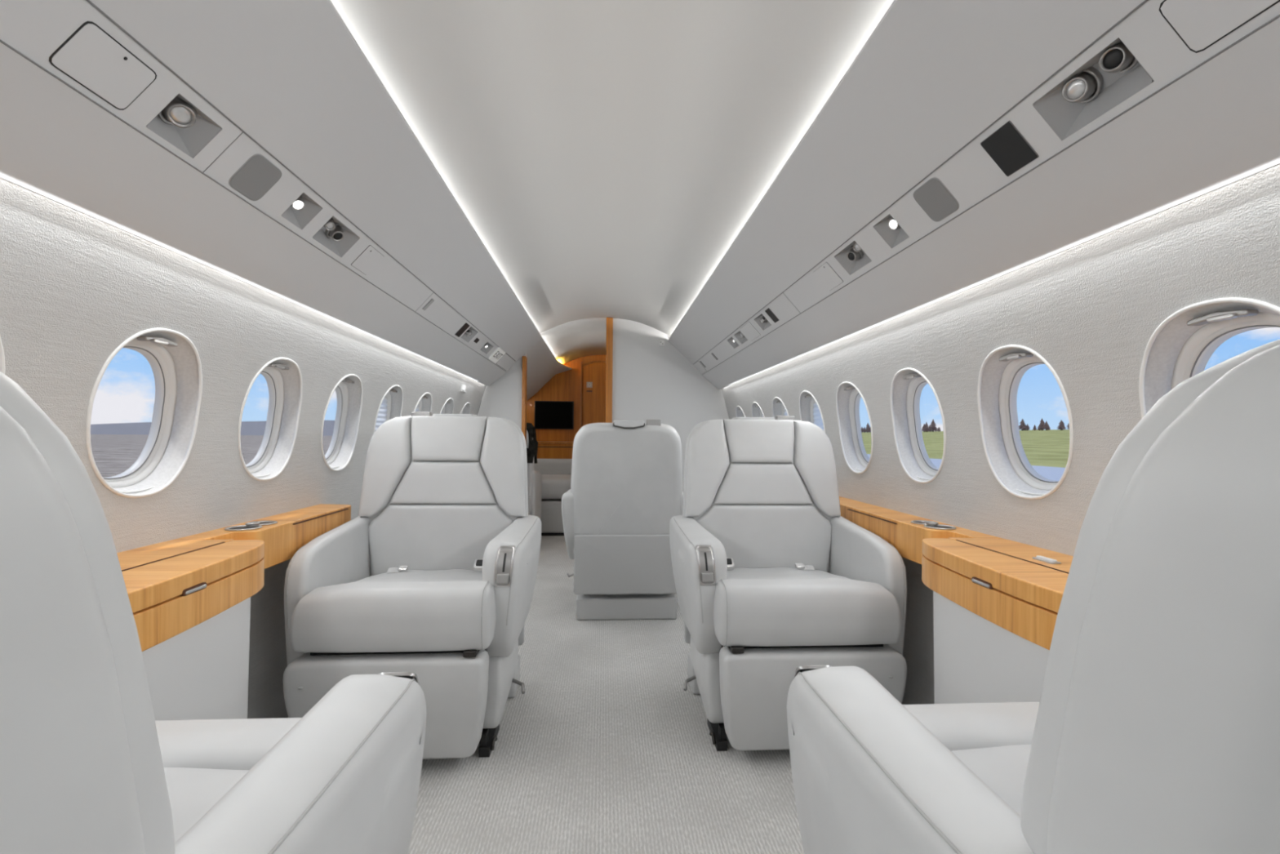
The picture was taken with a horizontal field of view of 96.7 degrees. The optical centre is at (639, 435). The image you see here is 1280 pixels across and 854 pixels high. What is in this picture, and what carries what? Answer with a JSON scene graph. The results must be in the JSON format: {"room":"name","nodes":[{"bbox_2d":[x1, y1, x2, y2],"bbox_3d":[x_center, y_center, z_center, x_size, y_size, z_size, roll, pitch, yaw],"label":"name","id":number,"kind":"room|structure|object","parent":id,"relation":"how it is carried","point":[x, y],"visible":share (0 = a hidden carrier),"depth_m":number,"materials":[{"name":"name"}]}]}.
{"room":"aircraft cabin","nodes":[
{"label":"aircraft cabin","id":0,"kind":"room"},
{"bbox_2d":[0,178,486,718],"bbox_3d":[-1.175,0.240,2.331,0.149,1.500,9.200,1,0,-4],"label":"wall","id":1,"kind":"structure","parent":0,"point":[75,286],"depth_m":1.49,"materials":[{"name":"plastic"}]},
{"bbox_2d":[0,335,4,373],"bbox_3d":[-1.160,-0.054,0.854,0.151,0.400,0.340,1,0,-4],"label":"window","id":2,"kind":"structure","parent":1,"relation":"in","point":[2,351],"depth_m":1.00,"materials":[{"name":"white plastic"}]},
{"bbox_2d":[48,21,156,110],"bbox_3d":[-0.832,-0.573,0.887,0.061,0.066,0.131,1,0,-4],"label":"hatch","id":3,"kind":"object","parent":1,"relation":"attached to","point":[90,56],"visible":1,"depth_m":0.88,"materials":[{"name":"grey plastic"}]},
{"bbox_2d":[85,328,202,497],"bbox_3d":[-1.191,-0.054,1.350,0.151,0.400,0.340,1,0,-4],"label":"window","id":4,"kind":"structure","parent":1,"relation":"in","point":[174,360],"depth_m":1.45,"materials":[{"name":"white plastic"}]},
{"bbox_2d":[146,93,222,158],"bbox_3d":[-0.850,-0.589,1.056,0.071,0.095,0.115,1,0,-4],"label":"light","id":5,"kind":"object","parent":1,"relation":"attached to","point":[180,123],"visible":0.78,"depth_m":1.06,"materials":[{"name":"grey paint"}]},
{"bbox_2d":[142,596,250,720],"bbox_3d":[-1.037,0.684,1.173,0.275,0.613,0.530,1,0,-4],"label":"trim","id":6,"kind":"structure","parent":1,"relation":"attached to","point":[201,672],"depth_m":1.19,"materials":[{"name":"white plastic"}]},
{"bbox_2d":[203,132,243,172],"bbox_3d":[-0.845,-0.577,1.154,0.080,0.088,0.002,1,0,-4],"label":"trim","id":7,"kind":"structure","parent":1,"relation":"attached to","point":[242,132],"depth_m":1.15,"materials":[{"name":"grey plastic"}]},
{"bbox_2d":[116,503,351,651],"bbox_3d":[-1.028,0.318,1.060,0.301,0.126,2.344,1,0,-4],"label":"ledge","id":8,"kind":"object","parent":1,"relation":"attached to","point":[173,586],"visible":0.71,"depth_m":1.26,"materials":[{"name":"brown wood"}]},
{"bbox_2d":[224,520,277,530],"bbox_3d":[-1.140,0.276,1.672,0.090,0.045,0.171,0,0,-4],"label":"cup holder","id":9,"kind":"object","parent":8,"relation":"on","point":[253,525],"depth_m":1.66,"materials":[{"name":"grey metal"}]},
{"bbox_2d":[0,39,504,370],"bbox_3d":[-0.890,-0.532,1.236,0.003,0.003,6.980,1,0,-4],"label":"trim","id":10,"kind":"structure","parent":1,"relation":"attached to","point":[1,41],"depth_m":1.07,"materials":[{"name":"grey plastic"}]},
{"bbox_2d":[0,40,506,386],"bbox_3d":[-0.968,-0.474,1.240,0.156,0.124,6.998,1,0,-4],"label":"wall panel","id":11,"kind":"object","parent":1,"relation":"attached to","point":[58,145],"depth_m":1.16,"materials":[{"name":"white plastic"}]},
{"bbox_2d":[228,153,281,200],"bbox_3d":[-0.854,-0.574,1.266,0.066,0.072,0.107,1,0,-4],"label":"air vent","id":12,"kind":"object","parent":1,"relation":"attached to","point":[258,175],"visible":1,"depth_m":1.26,"materials":[{"name":"grey plastic"}]},
{"bbox_2d":[0,0,515,371],"bbox_3d":[-0.851,-0.577,1.248,0.079,0.087,6.998,1,0,-4],"label":"panel","id":13,"kind":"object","parent":1,"relation":"attached to","point":[36,28],"depth_m":1.12,"materials":[{"name":"white plastic"}]},
{"bbox_2d":[237,357,302,480],"bbox_3d":[-1.222,-0.055,1.845,0.151,0.400,0.340,1,0,-4],"label":"window","id":14,"kind":"structure","parent":1,"relation":"in","point":[282,375],"depth_m":1.96,"materials":[{"name":"white plastic"}]},
{"bbox_2d":[281,192,322,229],"bbox_3d":[-0.871,-0.587,1.459,0.066,0.083,0.098,1,0,-4],"label":"light","id":15,"kind":"object","parent":1,"relation":"attached to","point":[304,209],"visible":0.71,"depth_m":1.48,"materials":[{"name":"grey paint"}]},
{"bbox_2d":[312,216,359,257],"bbox_3d":[-0.885,-0.588,1.650,0.071,0.087,0.175,1,0,-4],"label":"air vent","id":16,"kind":"object","parent":1,"relation":"attached to","point":[334,235],"visible":0.87,"depth_m":1.66,"materials":[{"name":"grey paint"}]},
{"bbox_2d":[320,373,363,471],"bbox_3d":[-1.253,-0.055,2.341,0.151,0.400,0.340,1,0,-4],"label":"window","id":17,"kind":"structure","parent":1,"relation":"in","point":[348,390],"depth_m":2.46,"materials":[{"name":"white plastic"}]},
{"bbox_2d":[351,244,383,275],"bbox_3d":[-0.892,-0.576,1.863,0.061,0.067,0.118,1,0,-4],"label":"hatch","id":18,"kind":"object","parent":1,"relation":"attached to","point":[370,257],"visible":1,"depth_m":1.86,"materials":[{"name":"grey plastic"}]},
{"bbox_2d":[373,384,403,432],"bbox_3d":[-1.284,-0.055,2.837,0.151,0.400,0.340,1,0,-4],"label":"window","id":19,"kind":"structure","parent":1,"relation":"in","point":[390,406],"depth_m":2.93,"materials":[{"name":"white plastic"}]},
{"bbox_2d":[374,395,387,431],"bbox_3d":[-1.309,-0.055,2.835,0.052,0.304,0.256,0,0,-4],"label":"shade","id":20,"kind":"object","parent":19,"relation":"attached to","point":[382,417],"depth_m":2.90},
{"bbox_2d":[413,392,431,412],"bbox_3d":[-1.315,-0.056,3.332,0.151,0.400,0.340,1,0,-4],"label":"window","id":21,"kind":"structure","parent":1,"relation":"in","point":[424,403],"depth_m":3.42,"materials":[{"name":"white plastic"}]},
{"bbox_2d":[422,298,434,310],"bbox_3d":[-0.929,-0.577,2.496,0.044,0.047,0.032,1,0,-4],"label":"air slot","id":22,"kind":"object","parent":1,"relation":"attached to","point":[431,300],"visible":1,"depth_m":2.49,"materials":[{"name":"grey paint"}]},
{"bbox_2d":[440,398,453,413],"bbox_3d":[-1.347,-0.056,3.828,0.151,0.400,0.340,1,0,-4],"label":"window","id":23,"kind":"structure","parent":1,"relation":"in","point":[448,406],"depth_m":3.92,"materials":[{"name":"white plastic"}]},
{"bbox_2d":[454,322,469,337],"bbox_3d":[-0.967,-0.577,3.095,0.061,0.067,0.082,1,0,-4],"label":"panel","id":24,"kind":"object","parent":1,"relation":"attached to","point":[463,329],"visible":1,"depth_m":3.09,"materials":[{"name":"black plastic"}]},
{"bbox_2d":[459,384,466,392],"bbox_3d":[-1.257,-0.346,4.049,0.028,0.070,0.120,1,0,-4],"label":"exit release","id":25,"kind":"object","parent":1,"relation":"attached to","point":[463,388],"visible":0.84,"depth_m":4.03,"materials":[{"name":"plastic"}]},
{"bbox_2d":[460,402,471,413],"bbox_3d":[-1.378,-0.056,4.323,0.151,0.400,0.340,1,0,-4],"label":"window","id":26,"kind":"structure","parent":1,"relation":"in","point":[466,409],"depth_m":4.42,"materials":[{"name":"white plastic"}]},
{"bbox_2d":[461,326,477,342],"bbox_3d":[-0.981,-0.592,3.255,0.070,0.088,0.180,1,0,-4],"label":"light","id":27,"kind":"object","parent":1,"relation":"attached to","point":[470,332],"visible":0.69,"depth_m":3.29,"materials":[{"name":"grey paint"}]},
{"bbox_2d":[473,337,479,342],"bbox_3d":[-0.988,-0.578,3.439,0.022,0.024,0.072,1,0,-4],"label":"air slot","id":28,"kind":"object","parent":1,"relation":"attached to","point":[477,340],"visible":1,"depth_m":3.43,"materials":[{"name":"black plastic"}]},
{"bbox_2d":[480,342,493,354],"bbox_3d":[-1.013,-0.589,3.744,0.058,0.073,0.200,1,0,-4],"label":"light","id":29,"kind":"object","parent":1,"relation":"attached to","point":[487,346],"visible":0.59,"depth_m":3.81,"materials":[{"name":"grey paint"}]},
{"bbox_2d":[488,346,505,363],"bbox_3d":[-1.023,-0.578,4.074,0.080,0.086,0.250,1,0,-4],"label":"exit sign","id":30,"kind":"object","parent":1,"relation":"attached to","point":[498,353],"visible":1,"depth_m":4.04,"materials":[{"name":"white plastic"}]},
{"bbox_2d":[496,353,515,370],"bbox_3d":[-1.053,-0.580,4.472,0.075,0.083,0.460,1,0,-4],"label":"hatch","id":31,"kind":"object","parent":1,"relation":"attached to","point":[505,362],"visible":0.98,"depth_m":4.45,"materials":[{"name":"grey plastic"}]},
{"bbox_2d":[506,337,571,400],"bbox_3d":[-1.050,-0.623,5.846,0.567,0.421,2.198,1,0,-4],"label":"trim","id":32,"kind":"structure","parent":1,"relation":"attached to","point":[543,366],"depth_m":5.91,"materials":[{"name":"white plastic"}]},
{"bbox_2d":[526,355,605,441],"bbox_3d":[-0.435,-0.014,7.002,2.200,2.020,0.030,1,0,-4],"label":"wall","id":33,"kind":"structure","parent":0,"point":[565,385],"depth_m":6.96,"materials":[{"name":"brown wood"}]},
{"bbox_2d":[534,400,573,429],"bbox_3d":[-1.044,-0.254,6.921,0.470,0.340,0.054,1,0,-4],"label":"wall monitor","id":34,"kind":"object","parent":33,"relation":"attached to","point":[548,415],"visible":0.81,"depth_m":6.89,"materials":[{"name":"black plastic"}]},
{"bbox_2d":[579,360,605,428],"bbox_3d":[-0.502,0.037,6.957,0.472,1.917,0.050,1,0,-4],"label":"door","id":35,"kind":"structure","parent":33,"relation":"in","point":[593,372],"depth_m":6.95,"materials":[{"name":"brown wood"}]},
{"bbox_2d":[477,318,728,491],"bbox_3d":[-0.298,-0.001,4.811,2.206,1.996,0.040,1,0,-4],"label":"wall","id":36,"kind":"structure","parent":0,"point":[651,380],"depth_m":4.81,"materials":[{"name":"white plastic"}]},
{"bbox_2d":[89,0,542,361],"bbox_3d":[-0.704,-0.724,1.257,0.214,0.212,6.998,1,0,-4],"label":"ceiling panel","id":37,"kind":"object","parent":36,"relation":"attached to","point":[291,75],"depth_m":1.29,"materials":[{"name":"white plastic"}]},
{"bbox_2d":[521,355,527,444],"bbox_3d":[-0.974,0.164,4.768,0.028,1.655,0.100,1,0,-4],"label":"trim","id":38,"kind":"structure","parent":36,"relation":"attached to","point":[524,376],"depth_m":4.72,"materials":[{"name":"brown wood"}]},
{"bbox_2d":[605,317,613,422],"bbox_3d":[-0.266,0.003,4.813,0.056,1.990,0.100,1,0,-4],"label":"trim","id":39,"kind":"structure","parent":36,"relation":"attached to","point":[610,348],"depth_m":4.76,"materials":[{"name":"brown wood"}]},
{"bbox_2d":[659,340,664,346],"bbox_3d":[0.185,-0.786,4.810,0.040,0.045,0.022,1,0,-4],"label":"sensor","id":40,"kind":"object","parent":36,"relation":"attached to","point":[661,342],"visible":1,"depth_m":4.80,"materials":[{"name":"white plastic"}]},
{"bbox_2d":[668,0,1144,364],"bbox_3d":[0.564,-0.713,1.337,0.214,0.212,6.998,1,0,-4],"label":"ceiling panel","id":41,"kind":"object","parent":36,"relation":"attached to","point":[931,76],"depth_m":1.26,"materials":[{"name":"white"}]},
{"bbox_2d":[408,535,804,853],"bbox_3d":[-0.155,1.029,2.396,2.200,0.060,9.200,1,0,-4],"label":"floor","id":42,"kind":"structure","parent":0,"point":[605,748],"depth_m":1.72,"materials":[{"name":"carpet"}]},
{"bbox_2d":[0,371,426,853],"bbox_3d":[-0.635,0.450,0.535,0.720,1.090,0.773,1,0,-4],"label":"seat","id":43,"kind":"object","parent":42,"relation":"on","point":[87,766],"visible":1,"depth_m":0.35,"materials":[{"name":"leather"}]},
{"bbox_2d":[163,767,248,842],"bbox_3d":[-0.650,0.519,0.626,0.490,0.152,0.490,0,0,-4],"label":"seat cushion","id":44,"kind":"object","parent":43,"relation":"on","point":[193,792],"depth_m":0.74,"materials":[{"name":"leather"}]},
{"bbox_2d":[155,717,302,769],"bbox_3d":[-0.663,0.527,0.832,0.571,0.186,0.172,0,0,-4],"label":"cushion","id":45,"kind":"object","parent":43,"relation":"on","point":[236,744],"depth_m":0.81,"materials":[{"name":"leather"}]},
{"bbox_2d":[282,411,541,759],"bbox_3d":[-0.727,0.449,1.985,0.720,1.090,0.773,1,0,-4],"label":"seat","id":46,"kind":"object","parent":42,"relation":"on","point":[433,578],"visible":0.96,"depth_m":1.77,"materials":[{"name":"leather"}]},
{"bbox_2d":[289,579,496,652],"bbox_3d":[-0.716,0.526,1.687,0.571,0.186,0.172,0,0,-4],"label":"cushion","id":47,"kind":"object","parent":46,"relation":"on","point":[443,615],"depth_m":1.61,"materials":[{"name":"leather"}]},
{"bbox_2d":[356,568,481,581],"bbox_3d":[-0.730,0.518,1.893,0.490,0.152,0.490,0,0,-4],"label":"belt","id":48,"kind":"object","parent":46,"relation":"on","point":[377,575],"depth_m":1.96,"materials":[{"name":"fabric"}]},
{"bbox_2d":[526,430,542,519],"bbox_3d":[-1.137,0.445,5.192,0.434,1.090,0.773,1,0,-4],"label":"seat","id":49,"kind":"object","parent":42,"relation":"on","point":[534,477],"visible":0.16,"depth_m":4.95,"materials":[{"name":"leather"}]},
{"bbox_2d":[526,422,537,463],"bbox_3d":[-1.112,0.061,4.960,0.426,0.362,0.220,1,0,-4],"label":"seat cover","id":50,"kind":"object","parent":49,"relation":"on","point":[531,451],"visible":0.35,"depth_m":4.88,"materials":[{"name":"fabric"}]},
{"bbox_2d":[533,458,572,535],"bbox_3d":[-0.920,0.622,6.019,0.620,0.740,0.770,1,0,-4],"label":"lounge seat","id":51,"kind":"object","parent":42,"relation":"on","point":[556,473],"visible":0.49,"depth_m":5.65,"materials":[{"name":"grey leather"}]},
{"bbox_2d":[541,474,571,498],"bbox_3d":[-0.918,0.522,6.000,0.620,0.220,0.730,0,0,-4],"label":"cushion","id":52,"kind":"object","parent":51,"relation":"on","point":[553,486],"depth_m":5.65,"materials":[{"name":"leather"}]},
{"bbox_2d":[537,441,573,458],"bbox_3d":[-1.076,0.528,6.756,0.660,0.925,0.340,1,0,-4],"label":"credenza","id":53,"kind":"object","parent":42,"relation":"on","point":[546,450],"visible":0.06,"depth_m":6.61,"materials":[{"name":"brown wood"}]},
{"bbox_2d":[561,419,683,620],"bbox_3d":[-0.095,0.454,3.384,0.720,1.090,0.773,1,0,-4],"label":"seat","id":54,"kind":"object","parent":42,"relation":"on","point":[625,491],"visible":0.94,"depth_m":3.07,"materials":[{"name":"leather"}]},
{"bbox_2d":[669,415,906,751],"bbox_3d":[0.484,0.459,2.062,0.720,1.090,0.773,1,0,-4],"label":"seat","id":55,"kind":"object","parent":42,"relation":"on","point":[771,580],"visible":0.95,"depth_m":1.82,"materials":[{"name":"leather"}]},
{"bbox_2d":[727,567,848,578],"bbox_3d":[0.498,0.529,1.970,0.490,0.152,0.490,0,0,-4],"label":"seat cushion","id":56,"kind":"object","parent":55,"relation":"on","point":[732,572],"depth_m":2.02,"materials":[{"name":"leather"}]},
{"bbox_2d":[713,577,901,646],"bbox_3d":[0.510,0.537,1.764,0.571,0.186,0.172,0,0,-4],"label":"cushion","id":57,"kind":"object","parent":55,"relation":"on","point":[794,611],"depth_m":1.69,"materials":[{"name":"leather"}]},
{"bbox_2d":[786,339,1279,853],"bbox_3d":[0.580,0.460,0.611,0.720,1.090,0.773,1,0,-4],"label":"seat","id":58,"kind":"object","parent":42,"relation":"on","point":[1153,727],"visible":1,"depth_m":0.36,"materials":[{"name":"leather"}]},
{"bbox_2d":[902,701,1039,750],"bbox_3d":[0.569,0.538,0.909,0.571,0.186,0.172,0,0,-4],"label":"cushion","id":59,"kind":"object","parent":58,"relation":"on","point":[993,726],"depth_m":0.88,"materials":[{"name":"leather"}]},
{"bbox_2d":[950,744,1031,814],"bbox_3d":[0.582,0.529,0.703,0.490,0.152,0.490,0,0,-4],"label":"seat cushion","id":60,"kind":"object","parent":58,"relation":"on","point":[1002,767],"depth_m":0.81,"materials":[{"name":"leather"}]},
{"bbox_2d":[330,0,893,364],"bbox_3d":[-0.138,-0.891,2.396,1.329,0.228,9.200,1,0,-4],"label":"ceiling","id":61,"kind":"structure","parent":0,"point":[606,157],"depth_m":1.70,"materials":[{"name":"grey"}]},
{"bbox_2d":[721,164,1279,704],"bbox_3d":[0.879,0.258,2.460,0.149,1.500,9.200,1,0,-4],"label":"wall","id":62,"kind":"structure","parent":0,"point":[1091,309],"depth_m":1.38,"materials":[{"name":"plastic"}]},
{"bbox_2d":[693,360,706,373],"bbox_3d":[0.497,-0.566,4.690,0.073,0.080,0.220,1,0,-4],"label":"hatch","id":63,"kind":"object","parent":62,"relation":"attached to","point":[698,365],"visible":1,"depth_m":4.68,"materials":[{"name":"grey plastic"}]},
{"bbox_2d":[727,337,738,348],"bbox_3d":[0.576,-0.577,3.478,0.060,0.066,0.130,1,0,-4],"label":"light","id":64,"kind":"object","parent":62,"relation":"attached to","point":[733,343],"visible":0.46,"depth_m":3.52,"materials":[{"name":"grey paint"}]},
{"bbox_2d":[735,405,745,417],"bbox_3d":[0.836,-0.037,4.462,0.151,0.400,0.340,1,0,-4],"label":"window","id":65,"kind":"structure","parent":62,"relation":"in","point":[739,411],"depth_m":4.55,"materials":[{"name":"white plastic"}]},
{"bbox_2d":[733,330,747,343],"bbox_3d":[0.593,-0.581,3.283,0.070,0.078,0.140,1,0,-4],"label":"light","id":66,"kind":"object","parent":62,"relation":"attached to","point":[741,338],"visible":0.52,"depth_m":3.33,"materials":[{"name":"grey paint"}]},
{"bbox_2d":[740,321,759,341],"bbox_3d":[0.597,-0.566,3.083,0.064,0.070,0.200,1,0,-4],"label":"hatch","id":67,"kind":"object","parent":62,"relation":"attached to","point":[748,330],"visible":1,"depth_m":3.08,"materials":[{"name":"grey plastic"}]},
{"bbox_2d":[751,401,764,417],"bbox_3d":[0.867,-0.036,3.967,0.151,0.400,0.340,1,0,-4],"label":"window","id":68,"kind":"structure","parent":62,"relation":"in","point":[757,411],"depth_m":4.06,"materials":[{"name":"white plastic"}]},
{"bbox_2d":[753,313,771,330],"bbox_3d":[0.620,-0.579,2.837,0.068,0.079,0.145,1,0,-4],"label":"light","id":69,"kind":"object","parent":62,"relation":"attached to","point":[761,320],"visible":0.65,"depth_m":2.86,"materials":[{"name":"grey paint"}]},
{"bbox_2d":[764,307,778,322],"bbox_3d":[0.621,-0.567,2.674,0.053,0.058,0.062,1,0,-4],"label":"panel","id":70,"kind":"object","parent":62,"relation":"attached to","point":[768,311],"visible":1,"depth_m":2.67,"materials":[{"name":"black plastic"}]},
{"bbox_2d":[772,396,788,419],"bbox_3d":[0.898,-0.036,3.471,0.151,0.400,0.340,1,0,-4],"label":"window","id":71,"kind":"structure","parent":62,"relation":"in","point":[779,408],"depth_m":3.56,"materials":[{"name":"white plastic"}]},
{"bbox_2d":[799,390,825,432],"bbox_3d":[0.929,-0.036,2.976,0.151,0.400,0.340,1,0,-4],"label":"window","id":72,"kind":"structure","parent":62,"relation":"in","point":[810,411],"depth_m":3.06,"materials":[{"name":"white plastic"}]},
{"bbox_2d":[813,400,823,430],"bbox_3d":[0.954,-0.036,2.977,0.052,0.304,0.256,0,0,-4],"label":"shade","id":73,"kind":"object","parent":72,"relation":"attached to","point":[817,420],"depth_m":3.04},
{"bbox_2d":[813,262,843,290],"bbox_3d":[0.666,-0.564,2.013,0.063,0.069,0.125,1,0,-4],"label":"hatch","id":74,"kind":"object","parent":62,"relation":"attached to","point":[825,273],"visible":1,"depth_m":2.01,"materials":[{"name":"grey plastic"}]},
{"bbox_2d":[834,240,871,275],"bbox_3d":[0.686,-0.577,1.814,0.074,0.085,0.155,1,0,-4],"label":"light","id":75,"kind":"object","parent":62,"relation":"attached to","point":[852,258],"visible":0.82,"depth_m":1.83,"materials":[{"name":"grey paint"}]},
{"bbox_2d":[835,381,873,473],"bbox_3d":[0.961,-0.036,2.480,0.151,0.400,0.340,1,0,-4],"label":"window","id":76,"kind":"structure","parent":62,"relation":"in","point":[848,397],"depth_m":2.60,"materials":[{"name":"white plastic"}]},
{"bbox_2d":[872,213,909,248],"bbox_3d":[0.699,-0.574,1.572,0.069,0.081,0.094,1,0,-4],"label":"light","id":77,"kind":"object","parent":62,"relation":"attached to","point":[888,228],"visible":0.65,"depth_m":1.60,"materials":[{"name":"grey paint"}]},
{"bbox_2d":[890,368,946,483],"bbox_3d":[0.992,-0.035,1.985,0.151,0.400,0.340,1,0,-4],"label":"window","id":78,"kind":"structure","parent":62,"relation":"in","point":[908,384],"depth_m":2.10,"materials":[{"name":"white plastic"}]},
{"bbox_2d":[912,177,959,222],"bbox_3d":[0.706,-0.563,1.360,0.066,0.072,0.107,1,0,-4],"label":"panel","id":79,"kind":"object","parent":62,"relation":"attached to","point":[933,197],"visible":1,"depth_m":1.35,"materials":[{"name":"grey plastic"}]},
{"bbox_2d":[839,496,1073,649],"bbox_3d":[0.877,0.334,1.408,0.301,0.126,2.800,1,0,-4],"label":"ledge","id":80,"kind":"object","parent":62,"relation":"attached to","point":[1018,588],"visible":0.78,"depth_m":1.32,"materials":[{"name":"brown wood"}]},
{"bbox_2d":[910,520,956,529],"bbox_3d":[0.926,0.294,1.802,0.090,0.045,0.171,0,0,-4],"label":"cup holder","id":81,"kind":"object","parent":80,"relation":"on","point":[914,524],"depth_m":1.79,"materials":[{"name":"grey metal"}]},
{"bbox_2d":[693,0,1279,374],"bbox_3d":[0.707,-0.563,1.346,0.079,0.087,6.998,1,0,-4],"label":"trim","id":82,"kind":"structure","parent":62,"relation":"attached to","point":[971,175],"depth_m":1.15,"materials":[{"name":"white plastic"}]},
{"bbox_2d":[702,13,1279,389],"bbox_3d":[0.823,-0.458,1.353,0.156,0.124,6.998,1,0,-4],"label":"overhead side panel","id":83,"kind":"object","parent":62,"relation":"attached to","point":[1216,126],"depth_m":1.06,"materials":[{"name":"white plastic"}]},
{"bbox_2d":[933,591,1049,703],"bbox_3d":[0.880,0.701,1.293,0.275,0.613,0.530,1,0,-4],"label":"panel","id":84,"kind":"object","parent":62,"relation":"attached to","point":[976,660],"depth_m":1.26,"materials":[{"name":"white plastic"}]},
{"bbox_2d":[980,120,1039,176],"bbox_3d":[0.723,-0.561,1.115,0.062,0.068,0.084,1,0,-4],"label":"panel","id":85,"kind":"object","parent":62,"relation":"attached to","point":[1006,146],"visible":1,"depth_m":1.11,"materials":[{"name":"black plastic"}]},
{"bbox_2d":[977,344,1073,499],"bbox_3d":[1.023,-0.035,1.489,0.151,0.400,0.340,1,0,-4],"label":"window","id":86,"kind":"structure","parent":62,"relation":"in","point":[1002,371],"depth_m":1.59,"materials":[{"name":"white plastic"}]},
{"bbox_2d":[1033,37,1152,141],"bbox_3d":[0.741,-0.575,0.934,0.070,0.091,0.172,1,0,-4],"label":"light","id":87,"kind":"object","parent":62,"relation":"attached to","point":[1113,75],"visible":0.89,"depth_m":0.94,"materials":[{"name":"grey paint"}]},
{"bbox_2d":[1138,297,1279,418],"bbox_3d":[1.054,-0.035,0.994,0.151,0.400,0.340,1,0,-4],"label":"window","id":88,"kind":"structure","parent":62,"relation":"in","point":[1180,348],"depth_m":1.07,"materials":[{"name":"white plastic"}]},
{"bbox_2d":[1158,0,1279,53],"bbox_3d":[0.751,-0.562,0.669,0.061,0.067,0.242,1,0,-4],"label":"hatch","id":89,"kind":"object","parent":62,"relation":"attached to","point":[1200,24],"visible":1,"depth_m":0.76,"materials":[{"name":"grey plastic"}]},
{"bbox_3d":[0.144,0.001,-2.210,2.200,2.000,0.030,1,0,-4],"label":"wall","id":90,"kind":"structure","parent":0,"visible":0},
{"bbox_2d":[86,0,515,360],"bbox_3d":[-0.810,-0.618,1.241,0.003,0.003,6.980,1,0,-4],"label":"trim","id":91,"kind":"structure","parent":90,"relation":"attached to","point":[88,1],"depth_m":1.12,"materials":[{"name":"grey plastic"}]},
{"label":"outside","id":92,"kind":"structure","parent":0,"visible":0},
{"bbox_2d":[866,453,1065,480],"bbox_3d":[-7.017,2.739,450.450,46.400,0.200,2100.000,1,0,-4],"label":"apron","id":93,"kind":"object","parent":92,"point":[1054,473],"depth_m":49.53,"materials":[{"name":"grey"}]},
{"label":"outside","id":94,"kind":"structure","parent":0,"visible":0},
{"bbox_2d":[90,434,332,477],"bbox_3d":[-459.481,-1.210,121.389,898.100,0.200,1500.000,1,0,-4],"label":"ground","id":95,"kind":"structure","parent":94,"point":[113,454],"depth_m":89.53,"materials":[{"name":"grey concrete"}]},
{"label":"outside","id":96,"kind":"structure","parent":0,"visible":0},
{"bbox_2d":[861,429,1069,467],"bbox_3d":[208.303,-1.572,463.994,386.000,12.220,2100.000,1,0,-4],"label":"ground","id":97,"kind":"structure","parent":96,"point":[1051,448],"depth_m":157.04,"materials":[{"name":"green plant"}]},
{"bbox_2d":[928,419,937,431],"bbox_3d":[349.345,-12.904,678.204,11.489,15.505,10.467,1,0,-12],"label":"conifer","id":98,"kind":"object","parent":97,"relation":"on","point":[932,425],"visible":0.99,"depth_m":676.66,"materials":[{"name":"brown"}]},
{"bbox_2d":[1018,417,1027,430],"bbox_3d":[355.674,-10.810,529.042,7.714,11.427,8.467,1,0,-30],"label":"conifer","id":99,"kind":"object","parent":97,"relation":"on","point":[1022,426],"visible":0.98,"depth_m":527.69,"materials":[{"name":"brown"}]},
{"bbox_2d":[1038,420,1044,430],"bbox_3d":[357.173,-9.769,504.812,6.944,9.371,6.326,1,0,22],"label":"conifer","id":100,"kind":"object","parent":97,"relation":"on","point":[1042,424],"visible":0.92,"depth_m":503.96,"materials":[{"name":"brown"}]},
{"bbox_2d":[1041,421,1050,430],"bbox_3d":[356.686,-9.343,499.410,6.305,8.509,5.745,1,0,0],"label":"conifer","id":101,"kind":"object","parent":97,"relation":"on","point":[1046,426],"visible":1,"depth_m":498.51,"materials":[{"name":"brown"}]},
{"bbox_2d":[1057,422,1064,430],"bbox_3d":[360.673,-8.717,487.501,5.429,7.327,4.946,1,0,9],"label":"conifer","id":102,"kind":"object","parent":97,"relation":"on","point":[1060,424],"visible":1,"depth_m":486.73,"materials":[{"name":"brown"}]},
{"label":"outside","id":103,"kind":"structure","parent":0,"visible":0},
{"bbox_2d":[90,420,334,435],"bbox_3d":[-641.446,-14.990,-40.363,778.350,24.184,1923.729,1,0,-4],"label":"hill","id":104,"kind":"structure","parent":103,"point":[247,428],"depth_m":601.62,"materials":[{"name":"grey"}]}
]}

